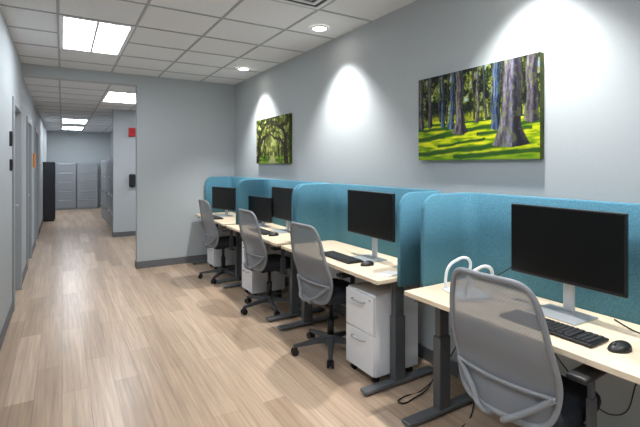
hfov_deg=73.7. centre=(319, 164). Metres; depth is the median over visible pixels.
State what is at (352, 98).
wall
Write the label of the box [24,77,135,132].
ceiling
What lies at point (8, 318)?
baseboard
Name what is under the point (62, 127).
recessed light
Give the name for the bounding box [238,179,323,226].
privacy screen
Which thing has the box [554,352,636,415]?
power cable
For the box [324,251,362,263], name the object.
keyboard
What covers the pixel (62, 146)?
wall
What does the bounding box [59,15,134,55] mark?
recessed light
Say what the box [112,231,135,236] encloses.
baseboard
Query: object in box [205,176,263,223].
privacy screen
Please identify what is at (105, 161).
file cabinet
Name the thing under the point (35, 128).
frame
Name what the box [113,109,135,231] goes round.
wall
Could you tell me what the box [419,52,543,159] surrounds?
print
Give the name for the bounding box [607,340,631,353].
computer mouse
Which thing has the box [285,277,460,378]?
baseboard
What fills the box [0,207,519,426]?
floor
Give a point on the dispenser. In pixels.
(132, 177)
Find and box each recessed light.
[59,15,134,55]
[61,119,88,123]
[61,126,84,129]
[101,91,135,103]
[237,67,249,70]
[310,25,328,31]
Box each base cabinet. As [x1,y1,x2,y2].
[207,225,235,268]
[242,241,284,294]
[346,281,417,382]
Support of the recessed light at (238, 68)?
in the ceiling at (195, 40)
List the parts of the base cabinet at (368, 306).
drawer, drawer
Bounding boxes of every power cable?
[398,346,455,403]
[461,400,474,426]
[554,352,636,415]
[614,319,639,333]
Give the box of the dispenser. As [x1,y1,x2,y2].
[129,174,135,187]
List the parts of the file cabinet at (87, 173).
drawer, drawer, drawer, drawer, drawer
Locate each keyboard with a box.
[260,228,272,234]
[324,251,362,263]
[545,318,608,347]
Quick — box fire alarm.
[128,128,135,136]
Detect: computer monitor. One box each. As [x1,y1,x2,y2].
[212,187,235,216]
[248,196,271,226]
[271,187,292,233]
[348,189,394,261]
[511,203,628,325]
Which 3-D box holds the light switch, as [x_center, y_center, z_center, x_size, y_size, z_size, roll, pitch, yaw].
[-2.963,0.000,4.098,0.027,0.110,0.070,0,0,-31]
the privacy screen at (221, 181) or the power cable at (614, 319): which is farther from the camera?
the privacy screen at (221, 181)
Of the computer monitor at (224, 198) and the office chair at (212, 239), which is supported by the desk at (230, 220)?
the computer monitor at (224, 198)
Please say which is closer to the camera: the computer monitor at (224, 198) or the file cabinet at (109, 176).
the computer monitor at (224, 198)
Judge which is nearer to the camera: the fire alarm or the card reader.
the card reader
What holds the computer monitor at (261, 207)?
on the desk at (284, 238)
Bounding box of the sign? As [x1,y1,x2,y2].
[33,153,35,167]
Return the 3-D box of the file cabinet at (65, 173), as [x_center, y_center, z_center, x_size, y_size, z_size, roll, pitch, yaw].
[-8.464,0.700,14.182,0.620,1.540,0.468,0,0,-31]
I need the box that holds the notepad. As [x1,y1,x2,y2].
[376,270,396,277]
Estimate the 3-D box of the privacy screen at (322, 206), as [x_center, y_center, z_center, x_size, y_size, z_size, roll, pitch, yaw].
[0.325,0.481,3.473,0.428,0.607,1.446,0,0,-31]
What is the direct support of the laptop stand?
on the desk at (626, 366)
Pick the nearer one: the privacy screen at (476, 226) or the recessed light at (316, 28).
the privacy screen at (476, 226)
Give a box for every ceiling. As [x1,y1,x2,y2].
[0,0,415,84]
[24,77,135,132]
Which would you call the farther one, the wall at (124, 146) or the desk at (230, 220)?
the wall at (124, 146)
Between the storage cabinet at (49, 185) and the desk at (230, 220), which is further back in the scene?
the storage cabinet at (49, 185)
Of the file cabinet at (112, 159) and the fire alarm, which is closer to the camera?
the fire alarm
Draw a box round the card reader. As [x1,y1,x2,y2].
[9,131,12,145]
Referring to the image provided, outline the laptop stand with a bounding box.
[442,256,493,293]
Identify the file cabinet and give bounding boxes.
[55,163,75,209]
[77,163,97,208]
[101,160,104,219]
[104,160,107,223]
[107,159,111,228]
[111,159,112,229]
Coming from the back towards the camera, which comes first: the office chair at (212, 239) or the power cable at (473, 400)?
the office chair at (212, 239)
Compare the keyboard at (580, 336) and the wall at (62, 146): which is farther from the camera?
the wall at (62, 146)
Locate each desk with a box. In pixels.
[192,212,241,282]
[222,222,323,321]
[277,240,432,395]
[401,282,639,426]
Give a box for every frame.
[12,96,21,311]
[26,116,31,269]
[34,127,37,245]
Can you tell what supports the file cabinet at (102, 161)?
on the floor
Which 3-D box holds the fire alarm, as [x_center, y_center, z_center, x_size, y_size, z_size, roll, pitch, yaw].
[-3.886,-0.680,8.830,0.140,0.180,0.065,0,0,-31]
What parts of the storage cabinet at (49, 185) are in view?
door panel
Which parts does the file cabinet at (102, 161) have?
drawer, drawer, drawer, drawer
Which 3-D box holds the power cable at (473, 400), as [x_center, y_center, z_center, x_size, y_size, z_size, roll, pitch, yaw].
[0.843,1.129,2.406,0.134,0.702,0.458,0,0,44]
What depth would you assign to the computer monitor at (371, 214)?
3.29 m
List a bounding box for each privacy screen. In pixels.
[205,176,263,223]
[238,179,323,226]
[295,183,439,286]
[421,193,639,324]
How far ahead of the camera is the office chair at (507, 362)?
1.71 m
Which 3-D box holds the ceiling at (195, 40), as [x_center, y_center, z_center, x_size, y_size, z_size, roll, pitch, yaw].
[-0.164,-1.330,2.127,3.020,0.120,9.250,0,0,-31]
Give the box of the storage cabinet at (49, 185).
[43,162,55,221]
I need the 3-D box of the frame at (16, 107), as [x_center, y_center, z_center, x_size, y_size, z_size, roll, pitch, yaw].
[-3.374,0.390,4.656,0.140,2.160,0.960,0,0,-31]
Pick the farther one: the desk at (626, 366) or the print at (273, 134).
the print at (273, 134)
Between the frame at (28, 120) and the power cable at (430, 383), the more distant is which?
the frame at (28, 120)
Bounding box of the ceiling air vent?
[276,0,332,9]
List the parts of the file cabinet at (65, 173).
drawer, drawer, drawer, drawer, drawer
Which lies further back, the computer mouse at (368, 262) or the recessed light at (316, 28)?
the recessed light at (316, 28)
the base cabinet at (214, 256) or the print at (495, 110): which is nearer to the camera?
the print at (495, 110)
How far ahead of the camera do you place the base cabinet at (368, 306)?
2.94 m
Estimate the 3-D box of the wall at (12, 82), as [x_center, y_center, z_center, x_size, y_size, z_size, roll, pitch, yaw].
[-4.060,0.050,5.772,0.120,2.840,19.520,0,0,-31]
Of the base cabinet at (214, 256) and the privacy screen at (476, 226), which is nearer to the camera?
the privacy screen at (476, 226)
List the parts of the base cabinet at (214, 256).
drawer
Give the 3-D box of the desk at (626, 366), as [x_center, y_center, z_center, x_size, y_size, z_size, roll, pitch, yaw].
[1.067,1.100,2.006,0.620,0.740,1.410,0,0,-31]
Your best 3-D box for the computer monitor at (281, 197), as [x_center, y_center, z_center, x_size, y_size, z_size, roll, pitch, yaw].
[-0.406,0.490,4.685,0.190,0.480,0.600,0,0,-31]
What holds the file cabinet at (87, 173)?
on the floor
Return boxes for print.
[256,113,291,163]
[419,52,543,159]
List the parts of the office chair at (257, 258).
spine arm, frame, spine arm, seat, arm post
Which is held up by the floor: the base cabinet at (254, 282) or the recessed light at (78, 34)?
the base cabinet at (254, 282)
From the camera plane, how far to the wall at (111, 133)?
14.66 m
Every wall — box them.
[0,8,46,333]
[22,63,234,261]
[47,131,109,207]
[110,131,112,158]
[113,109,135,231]
[235,0,639,426]
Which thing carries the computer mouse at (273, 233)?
on the desk at (284, 238)
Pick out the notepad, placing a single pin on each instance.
(388, 273)
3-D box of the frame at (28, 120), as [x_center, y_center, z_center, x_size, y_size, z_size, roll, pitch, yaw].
[-4.393,0.390,6.342,0.140,2.160,0.960,0,0,-31]
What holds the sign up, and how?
attached to the wall at (12, 82)
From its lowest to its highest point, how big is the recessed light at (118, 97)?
0.010 m
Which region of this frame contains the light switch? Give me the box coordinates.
[9,159,12,170]
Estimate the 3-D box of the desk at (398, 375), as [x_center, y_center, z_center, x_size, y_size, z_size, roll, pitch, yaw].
[0.218,1.100,3.409,0.620,0.740,1.390,0,0,-31]
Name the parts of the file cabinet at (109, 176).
drawer, drawer, drawer, drawer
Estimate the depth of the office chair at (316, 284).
3.23 m
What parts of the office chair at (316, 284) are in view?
spine arm, frame, spine arm, seat, arm post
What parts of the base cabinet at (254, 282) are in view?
drawer, drawer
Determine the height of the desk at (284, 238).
0.740 m
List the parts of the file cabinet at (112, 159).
drawer, drawer, drawer, drawer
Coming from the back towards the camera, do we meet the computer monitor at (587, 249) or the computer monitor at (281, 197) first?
the computer monitor at (281, 197)
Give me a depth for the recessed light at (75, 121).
11.07 m
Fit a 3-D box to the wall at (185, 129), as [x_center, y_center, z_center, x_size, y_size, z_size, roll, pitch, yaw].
[-2.584,0.050,6.133,2.780,2.840,0.150,0,0,-31]
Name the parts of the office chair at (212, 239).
frame, spine arm, seat, arm post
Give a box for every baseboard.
[0,219,42,349]
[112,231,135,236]
[135,254,206,268]
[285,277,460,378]
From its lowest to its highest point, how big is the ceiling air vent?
0.013 m
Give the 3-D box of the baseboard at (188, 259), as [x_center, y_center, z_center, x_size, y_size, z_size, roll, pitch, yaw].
[-2.019,1.420,6.467,1.441,0.100,0.162,0,0,-31]
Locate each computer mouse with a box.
[269,232,278,235]
[360,260,373,265]
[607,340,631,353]
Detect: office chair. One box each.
[198,199,241,283]
[238,208,289,315]
[290,222,354,367]
[449,267,606,426]
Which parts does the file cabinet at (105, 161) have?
drawer, drawer, drawer, drawer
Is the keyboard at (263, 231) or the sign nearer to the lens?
the keyboard at (263, 231)
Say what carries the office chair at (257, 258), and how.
on the floor

